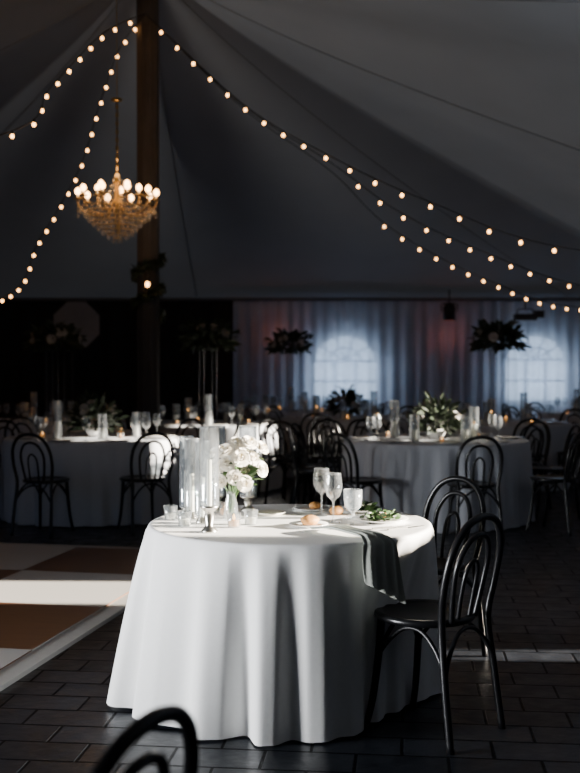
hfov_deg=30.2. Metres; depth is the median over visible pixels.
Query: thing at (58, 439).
dinner plate
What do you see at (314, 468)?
wine glass
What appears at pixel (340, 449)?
dining chair
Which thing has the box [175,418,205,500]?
dining chair
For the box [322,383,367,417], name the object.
floral centerpiece
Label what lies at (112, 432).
vase
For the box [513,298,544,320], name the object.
spotlight
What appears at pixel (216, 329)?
floral centerpiece
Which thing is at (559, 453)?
dining chair
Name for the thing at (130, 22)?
string lights
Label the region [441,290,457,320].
spotlight
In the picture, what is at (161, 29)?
string lights
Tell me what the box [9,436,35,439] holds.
dinner plate
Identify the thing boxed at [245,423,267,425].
dinner plate
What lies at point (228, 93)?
string lights
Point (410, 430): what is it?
dining chair
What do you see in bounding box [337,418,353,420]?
dinner plate
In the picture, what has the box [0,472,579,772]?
floor
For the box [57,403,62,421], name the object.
vase
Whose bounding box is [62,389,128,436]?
floral centerpiece
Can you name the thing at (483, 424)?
dinner plate
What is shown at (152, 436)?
dinner plate
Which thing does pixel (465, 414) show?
vase
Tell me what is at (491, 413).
candle
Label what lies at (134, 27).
string lights
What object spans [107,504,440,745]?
round banquet table
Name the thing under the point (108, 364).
wall
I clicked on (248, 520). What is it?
votive candle
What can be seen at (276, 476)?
round banquet table
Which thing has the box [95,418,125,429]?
dining chair
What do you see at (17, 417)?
dining chair
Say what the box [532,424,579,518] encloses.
dining chair
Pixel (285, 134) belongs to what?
string lights
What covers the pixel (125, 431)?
dinner plate
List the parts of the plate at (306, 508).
plate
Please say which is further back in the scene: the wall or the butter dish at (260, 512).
the wall
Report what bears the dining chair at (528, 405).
on the floor
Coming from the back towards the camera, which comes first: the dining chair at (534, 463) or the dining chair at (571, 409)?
the dining chair at (571, 409)
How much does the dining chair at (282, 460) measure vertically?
0.890 m
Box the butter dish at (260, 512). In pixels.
[258,510,284,515]
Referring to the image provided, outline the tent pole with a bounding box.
[136,0,159,431]
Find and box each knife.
[372,525,409,528]
[387,525,424,529]
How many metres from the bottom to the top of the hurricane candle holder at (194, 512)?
0.362 m
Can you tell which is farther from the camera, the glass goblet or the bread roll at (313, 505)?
the bread roll at (313, 505)
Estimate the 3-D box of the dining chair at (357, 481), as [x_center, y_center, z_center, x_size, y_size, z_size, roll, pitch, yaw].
[0.570,0.832,9.270,0.491,0.890,0.414,-1,1,-41]
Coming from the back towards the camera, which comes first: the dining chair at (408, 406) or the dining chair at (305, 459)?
the dining chair at (408, 406)
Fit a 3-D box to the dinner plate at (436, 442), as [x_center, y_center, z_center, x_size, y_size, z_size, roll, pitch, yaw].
[1.380,0.499,9.461,0.270,0.020,0.270,0,1,0]
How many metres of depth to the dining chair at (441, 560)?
5.42 m
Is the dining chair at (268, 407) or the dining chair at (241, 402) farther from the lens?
the dining chair at (241, 402)
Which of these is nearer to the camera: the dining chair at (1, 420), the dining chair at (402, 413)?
the dining chair at (1, 420)
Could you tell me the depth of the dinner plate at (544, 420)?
13.39 m
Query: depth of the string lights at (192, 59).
11.81 m
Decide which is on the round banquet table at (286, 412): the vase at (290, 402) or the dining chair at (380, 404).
the vase at (290, 402)
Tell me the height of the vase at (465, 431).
0.240 m
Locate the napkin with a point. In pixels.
(381, 563)
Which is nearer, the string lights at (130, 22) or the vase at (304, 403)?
the string lights at (130, 22)
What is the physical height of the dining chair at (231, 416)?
0.890 m
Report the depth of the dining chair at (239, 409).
14.26 m
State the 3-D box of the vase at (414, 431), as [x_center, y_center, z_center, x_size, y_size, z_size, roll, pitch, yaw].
[1.140,0.382,9.839,0.090,0.240,0.090,0,1,0]
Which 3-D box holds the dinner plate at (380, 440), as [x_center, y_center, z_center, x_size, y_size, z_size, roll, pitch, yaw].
[0.885,0.495,9.666,0.270,0.020,0.270,0,1,0]
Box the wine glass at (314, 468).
[313,468,329,515]
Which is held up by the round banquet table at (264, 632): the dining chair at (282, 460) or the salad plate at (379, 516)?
the salad plate at (379, 516)
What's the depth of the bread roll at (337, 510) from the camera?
4.96 m
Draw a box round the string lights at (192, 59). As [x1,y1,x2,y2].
[192,59,225,90]
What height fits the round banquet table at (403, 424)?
0.760 m
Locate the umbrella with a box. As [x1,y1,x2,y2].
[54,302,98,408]
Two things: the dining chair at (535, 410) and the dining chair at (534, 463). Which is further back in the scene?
the dining chair at (535, 410)
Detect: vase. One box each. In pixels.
[23,402,28,420]
[30,392,35,419]
[52,401,61,438]
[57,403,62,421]
[63,415,69,434]
[98,414,104,439]
[108,405,116,433]
[134,412,140,435]
[172,404,179,423]
[186,398,191,421]
[205,394,212,424]
[223,403,228,421]
[238,415,243,423]
[288,387,293,409]
[303,392,307,411]
[312,395,317,410]
[313,395,318,417]
[341,401,346,417]
[372,391,377,417]
[390,400,398,437]
[409,415,418,440]
[461,415,470,440]
[462,403,467,420]
[469,407,478,437]
[482,402,489,420]
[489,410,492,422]
[520,393,525,420]
[524,403,531,422]
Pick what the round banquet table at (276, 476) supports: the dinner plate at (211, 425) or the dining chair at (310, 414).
the dinner plate at (211, 425)
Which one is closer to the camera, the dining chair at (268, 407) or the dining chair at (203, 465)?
the dining chair at (203, 465)
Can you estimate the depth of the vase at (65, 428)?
10.66 m
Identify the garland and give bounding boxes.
[128,252,167,323]
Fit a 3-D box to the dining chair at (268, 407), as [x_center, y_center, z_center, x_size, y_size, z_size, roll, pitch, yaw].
[-0.096,0.720,15.137,0.414,0.890,0.491,-1,2,-45]
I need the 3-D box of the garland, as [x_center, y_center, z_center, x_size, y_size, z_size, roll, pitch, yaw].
[-1.576,-1.106,11.877,0.464,0.840,0.453,0,1,0]
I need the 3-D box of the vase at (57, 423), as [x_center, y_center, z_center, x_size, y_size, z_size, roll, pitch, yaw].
[-2.213,0.315,10.209,0.090,0.360,0.090,0,1,0]
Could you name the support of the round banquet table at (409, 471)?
on the floor
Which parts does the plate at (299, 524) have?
plate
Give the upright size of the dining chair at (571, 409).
0.890 m
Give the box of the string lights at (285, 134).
[285,134,323,157]
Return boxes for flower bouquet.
[204,436,268,519]
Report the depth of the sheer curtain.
17.92 m
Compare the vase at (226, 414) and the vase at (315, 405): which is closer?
the vase at (226, 414)
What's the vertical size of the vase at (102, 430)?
0.240 m
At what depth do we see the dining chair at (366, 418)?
11.85 m
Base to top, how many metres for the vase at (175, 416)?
0.240 m
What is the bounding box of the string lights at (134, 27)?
[0,14,144,301]
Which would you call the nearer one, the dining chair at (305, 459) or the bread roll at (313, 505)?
the bread roll at (313, 505)
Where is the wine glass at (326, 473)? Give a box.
[324,473,341,523]
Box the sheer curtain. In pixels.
[233,301,579,420]
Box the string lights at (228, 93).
[228,93,281,132]
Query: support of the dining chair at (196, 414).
on the floor
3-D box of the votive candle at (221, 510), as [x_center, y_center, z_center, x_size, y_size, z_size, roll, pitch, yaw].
[-0.300,0.565,4.962,0.064,0.060,0.064,0,1,0]
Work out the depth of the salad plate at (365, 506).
5.04 m
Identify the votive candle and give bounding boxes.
[163,504,177,518]
[177,510,191,525]
[219,503,228,515]
[226,512,240,527]
[244,509,257,524]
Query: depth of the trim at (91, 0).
12.49 m
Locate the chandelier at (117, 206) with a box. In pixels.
[74,0,160,243]
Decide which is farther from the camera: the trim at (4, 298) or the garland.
the trim at (4, 298)
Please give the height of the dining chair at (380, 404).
0.890 m
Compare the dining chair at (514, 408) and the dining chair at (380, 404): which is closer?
the dining chair at (514, 408)
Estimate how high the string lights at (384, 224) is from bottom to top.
3.075 m
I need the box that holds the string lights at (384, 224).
[185,53,579,310]
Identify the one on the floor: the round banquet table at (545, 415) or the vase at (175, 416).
the round banquet table at (545, 415)
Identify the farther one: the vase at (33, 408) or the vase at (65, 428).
the vase at (33, 408)
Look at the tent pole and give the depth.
11.77 m
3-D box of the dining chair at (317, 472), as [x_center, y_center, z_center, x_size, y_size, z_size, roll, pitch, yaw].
[0.209,0.816,10.114,0.491,0.890,0.414,0,1,-3]
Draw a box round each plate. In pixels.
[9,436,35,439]
[45,438,74,441]
[60,430,83,432]
[105,438,132,441]
[115,430,133,432]
[147,435,174,438]
[160,424,178,426]
[205,424,227,426]
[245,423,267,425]
[289,521,327,527]
[293,505,328,511]
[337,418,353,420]
[342,500,383,512]
[348,436,374,438]
[352,508,408,523]
[366,433,391,435]
[373,439,402,442]
[432,441,461,444]
[477,423,498,425]
[483,439,512,442]
[495,436,522,438]
[540,419,554,421]
[547,421,567,423]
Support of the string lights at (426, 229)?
hanging from the ceiling
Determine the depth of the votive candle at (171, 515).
4.80 m
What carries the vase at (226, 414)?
on the round banquet table at (276, 476)
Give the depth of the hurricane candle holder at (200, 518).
4.70 m
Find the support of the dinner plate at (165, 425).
on the round banquet table at (276, 476)
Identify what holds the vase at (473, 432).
on the round banquet table at (409, 471)
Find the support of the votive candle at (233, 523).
on the round banquet table at (264, 632)
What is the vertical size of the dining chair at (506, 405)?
0.890 m
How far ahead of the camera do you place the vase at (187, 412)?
13.14 m
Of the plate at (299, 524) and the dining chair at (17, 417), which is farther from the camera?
the dining chair at (17, 417)
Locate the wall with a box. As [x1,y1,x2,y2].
[0,301,232,429]
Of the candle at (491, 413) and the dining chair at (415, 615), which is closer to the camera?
the dining chair at (415, 615)
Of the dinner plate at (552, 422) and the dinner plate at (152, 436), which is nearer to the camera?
the dinner plate at (152, 436)
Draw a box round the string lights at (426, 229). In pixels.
[327,160,579,287]
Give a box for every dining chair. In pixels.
[0,419,20,466]
[4,416,38,435]
[10,433,74,537]
[91,705,199,772]
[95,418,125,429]
[116,432,173,535]
[160,409,181,419]
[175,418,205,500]
[191,423,239,508]
[194,402,204,418]
[198,404,206,418]
[229,408,254,420]
[230,406,256,420]
[237,400,257,407]
[257,417,307,498]
[263,406,283,423]
[264,420,313,503]
[286,426,337,504]
[289,422,339,504]
[299,413,335,485]
[309,419,345,500]
[311,415,342,492]
[323,432,383,506]
[346,419,375,436]
[353,417,387,434]
[364,513,505,754]
[376,403,384,413]
[386,412,415,433]
[396,405,417,426]
[409,416,437,432]
[422,476,487,656]
[446,435,503,535]
[501,403,511,417]
[504,406,520,419]
[512,418,547,494]
[515,408,542,418]
[523,421,551,508]
[525,432,579,535]
[526,402,544,417]
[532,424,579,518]
[553,449,579,492]
[559,408,579,440]
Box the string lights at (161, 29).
[146,14,579,252]
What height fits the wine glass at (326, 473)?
0.219 m
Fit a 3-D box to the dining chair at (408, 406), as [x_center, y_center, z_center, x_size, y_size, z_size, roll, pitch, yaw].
[1.546,0.719,15.183,0.414,0.890,0.491,1,1,38]
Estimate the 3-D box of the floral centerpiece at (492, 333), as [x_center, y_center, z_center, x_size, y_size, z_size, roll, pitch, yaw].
[2.537,-0.200,13.080,0.809,1.280,0.862,1,1,41]
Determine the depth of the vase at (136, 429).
10.46 m
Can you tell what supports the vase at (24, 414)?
on the round banquet table at (50, 428)
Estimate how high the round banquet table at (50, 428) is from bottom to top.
0.760 m
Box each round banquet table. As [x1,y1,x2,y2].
[0,418,126,463]
[0,432,186,526]
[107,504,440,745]
[136,420,282,494]
[232,409,341,420]
[280,415,412,480]
[339,433,534,533]
[428,419,576,491]
[538,411,579,468]
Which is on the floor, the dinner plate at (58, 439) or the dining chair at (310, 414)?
the dining chair at (310, 414)
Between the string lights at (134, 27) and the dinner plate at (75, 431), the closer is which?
the dinner plate at (75, 431)
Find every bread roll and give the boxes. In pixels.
[300,515,319,524]
[309,501,320,508]
[329,505,343,514]
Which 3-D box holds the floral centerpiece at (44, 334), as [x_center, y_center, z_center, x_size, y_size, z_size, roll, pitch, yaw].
[-2.928,-0.208,13.495,0.862,1.280,0.809,0,1,16]
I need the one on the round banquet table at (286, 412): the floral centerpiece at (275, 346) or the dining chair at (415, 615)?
the floral centerpiece at (275, 346)
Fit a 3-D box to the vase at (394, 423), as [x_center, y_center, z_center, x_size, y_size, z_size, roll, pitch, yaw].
[1.001,0.313,10.287,0.090,0.360,0.090,0,1,0]
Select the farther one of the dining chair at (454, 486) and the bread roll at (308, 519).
the dining chair at (454, 486)
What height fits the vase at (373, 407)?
0.360 m
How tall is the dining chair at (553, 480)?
0.890 m
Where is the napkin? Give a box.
[309,524,405,603]
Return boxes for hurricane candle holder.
[179,435,193,513]
[184,438,198,518]
[194,440,209,523]
[199,426,218,532]
[208,426,225,510]
[239,426,256,511]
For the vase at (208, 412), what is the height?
0.360 m
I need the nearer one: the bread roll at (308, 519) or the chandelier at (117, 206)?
the bread roll at (308, 519)
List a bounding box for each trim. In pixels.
[0,0,579,296]
[0,297,579,300]
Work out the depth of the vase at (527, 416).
12.82 m
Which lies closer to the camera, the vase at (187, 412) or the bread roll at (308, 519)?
the bread roll at (308, 519)
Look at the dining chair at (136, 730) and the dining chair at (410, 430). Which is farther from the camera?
the dining chair at (410, 430)
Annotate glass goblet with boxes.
[344,489,361,518]
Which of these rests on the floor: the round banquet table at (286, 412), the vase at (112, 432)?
the round banquet table at (286, 412)
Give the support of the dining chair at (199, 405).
on the floor
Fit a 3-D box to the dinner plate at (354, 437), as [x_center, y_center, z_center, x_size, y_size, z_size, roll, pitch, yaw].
[0.680,0.486,10.161,0.270,0.020,0.270,0,1,0]
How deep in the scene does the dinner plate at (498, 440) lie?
9.66 m
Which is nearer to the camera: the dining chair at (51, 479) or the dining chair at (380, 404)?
the dining chair at (51, 479)
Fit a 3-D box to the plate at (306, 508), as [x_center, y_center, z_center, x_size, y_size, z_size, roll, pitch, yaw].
[0.100,0.585,5.132,0.170,0.014,0.170,0,1,0]
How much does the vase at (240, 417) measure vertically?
0.240 m
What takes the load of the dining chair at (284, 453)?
on the floor
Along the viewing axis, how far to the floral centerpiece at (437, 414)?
10.10 m
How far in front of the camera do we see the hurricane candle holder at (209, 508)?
4.45 m
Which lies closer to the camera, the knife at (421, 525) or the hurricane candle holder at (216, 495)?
the knife at (421, 525)
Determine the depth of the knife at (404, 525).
4.56 m
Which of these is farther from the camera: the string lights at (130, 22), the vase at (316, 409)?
the vase at (316, 409)
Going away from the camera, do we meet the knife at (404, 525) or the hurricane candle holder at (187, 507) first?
the knife at (404, 525)
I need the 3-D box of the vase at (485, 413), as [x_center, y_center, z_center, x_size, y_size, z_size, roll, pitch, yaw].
[2.464,0.312,13.499,0.090,0.240,0.090,0,1,0]
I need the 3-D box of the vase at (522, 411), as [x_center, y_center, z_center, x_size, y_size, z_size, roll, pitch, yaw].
[2.895,0.256,13.309,0.090,0.360,0.090,0,1,0]
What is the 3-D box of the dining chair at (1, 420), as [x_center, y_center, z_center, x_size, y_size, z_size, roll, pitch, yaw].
[-2.873,0.794,11.242,0.491,0.890,0.414,1,1,42]
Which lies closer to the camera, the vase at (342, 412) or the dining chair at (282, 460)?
the dining chair at (282, 460)
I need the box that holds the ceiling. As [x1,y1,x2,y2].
[0,0,579,296]
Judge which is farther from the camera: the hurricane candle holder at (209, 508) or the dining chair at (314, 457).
the dining chair at (314, 457)
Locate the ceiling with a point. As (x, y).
(262, 216)
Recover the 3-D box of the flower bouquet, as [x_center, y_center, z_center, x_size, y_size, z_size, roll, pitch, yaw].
[-0.234,0.408,4.809,0.234,0.380,0.261,-1,2,-45]
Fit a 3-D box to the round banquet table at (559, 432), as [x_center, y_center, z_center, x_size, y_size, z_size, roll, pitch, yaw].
[2.553,0.820,13.117,1.836,0.760,1.804,0,1,21]
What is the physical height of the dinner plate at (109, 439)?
0.020 m
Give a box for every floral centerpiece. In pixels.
[22,319,86,420]
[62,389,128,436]
[177,317,241,423]
[264,328,314,355]
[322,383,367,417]
[405,389,467,438]
[467,319,531,422]
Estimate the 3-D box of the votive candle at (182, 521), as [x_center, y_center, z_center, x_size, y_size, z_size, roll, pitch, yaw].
[-0.455,0.569,4.632,0.064,0.065,0.064,0,1,0]
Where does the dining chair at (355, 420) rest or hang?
on the floor
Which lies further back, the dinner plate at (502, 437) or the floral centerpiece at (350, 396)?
the floral centerpiece at (350, 396)
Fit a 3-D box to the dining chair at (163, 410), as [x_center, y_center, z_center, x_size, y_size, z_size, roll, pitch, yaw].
[-1.494,0.741,14.011,0.414,0.890,0.491,-1,1,-32]
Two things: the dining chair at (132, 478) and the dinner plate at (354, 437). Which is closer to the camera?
the dining chair at (132, 478)
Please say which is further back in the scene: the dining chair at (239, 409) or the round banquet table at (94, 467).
the dining chair at (239, 409)
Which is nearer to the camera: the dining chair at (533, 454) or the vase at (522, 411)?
the dining chair at (533, 454)
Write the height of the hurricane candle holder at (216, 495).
0.402 m
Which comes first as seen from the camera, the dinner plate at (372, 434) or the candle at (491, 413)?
the dinner plate at (372, 434)
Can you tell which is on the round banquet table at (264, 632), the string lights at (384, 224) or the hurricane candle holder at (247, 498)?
the hurricane candle holder at (247, 498)
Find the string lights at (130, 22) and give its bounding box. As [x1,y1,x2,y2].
[0,13,145,137]

